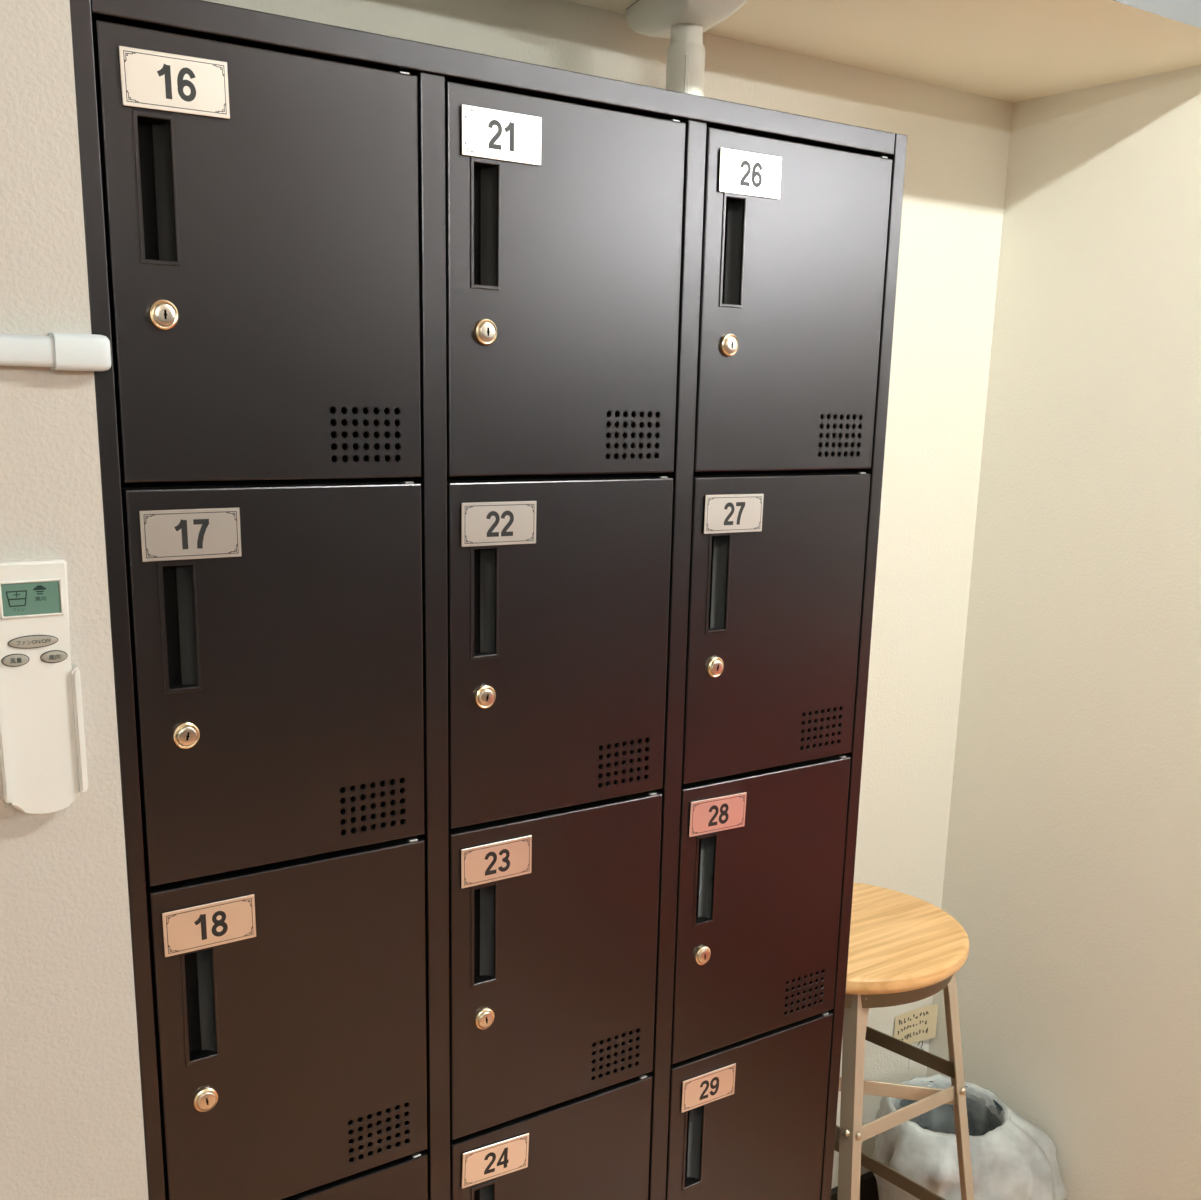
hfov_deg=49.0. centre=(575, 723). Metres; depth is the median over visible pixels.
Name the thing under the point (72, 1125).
wall
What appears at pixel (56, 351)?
rod
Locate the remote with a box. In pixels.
[0,558,87,813]
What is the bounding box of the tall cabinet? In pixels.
[70,0,906,1199]
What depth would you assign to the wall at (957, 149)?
2.19 m
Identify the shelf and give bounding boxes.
[121,477,412,488]
[447,473,662,481]
[693,469,859,475]
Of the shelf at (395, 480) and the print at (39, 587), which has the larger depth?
the shelf at (395, 480)
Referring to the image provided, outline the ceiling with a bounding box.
[564,0,1200,102]
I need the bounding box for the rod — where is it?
[0,333,110,370]
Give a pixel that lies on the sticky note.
(919, 1024)
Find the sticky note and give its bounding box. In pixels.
[894,1004,937,1043]
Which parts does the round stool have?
leg, seat, leg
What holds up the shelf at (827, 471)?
attached to the tall cabinet
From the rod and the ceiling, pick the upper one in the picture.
the ceiling
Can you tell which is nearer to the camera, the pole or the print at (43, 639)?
the print at (43, 639)
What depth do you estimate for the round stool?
1.92 m
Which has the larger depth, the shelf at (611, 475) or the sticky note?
the sticky note
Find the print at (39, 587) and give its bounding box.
[6,585,45,611]
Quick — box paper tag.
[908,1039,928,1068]
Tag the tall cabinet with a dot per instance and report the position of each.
(491, 449)
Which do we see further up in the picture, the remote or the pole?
the pole
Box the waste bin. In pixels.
[895,1081,1002,1135]
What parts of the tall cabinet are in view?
panel, number plate, number plate, number plate, door, door, door, door, panel, number plate, number plate, number plate, number plate, door, door, door, door, number plate, number plate, number plate, door, number plate, door, door, door, panel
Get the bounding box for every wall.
[0,0,148,1199]
[203,0,1012,1188]
[926,65,1200,1199]
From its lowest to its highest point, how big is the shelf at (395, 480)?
0.012 m
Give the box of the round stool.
[834,882,973,1199]
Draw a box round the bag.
[873,1074,1065,1199]
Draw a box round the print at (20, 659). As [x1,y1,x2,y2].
[10,658,21,663]
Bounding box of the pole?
[625,0,746,96]
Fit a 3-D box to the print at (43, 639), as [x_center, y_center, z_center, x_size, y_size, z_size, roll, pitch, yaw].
[-0.415,-0.062,1.008,0.025,0.003,0.001,-8,17,-34]
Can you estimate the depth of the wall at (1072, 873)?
2.18 m
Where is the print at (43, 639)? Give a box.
[16,639,50,644]

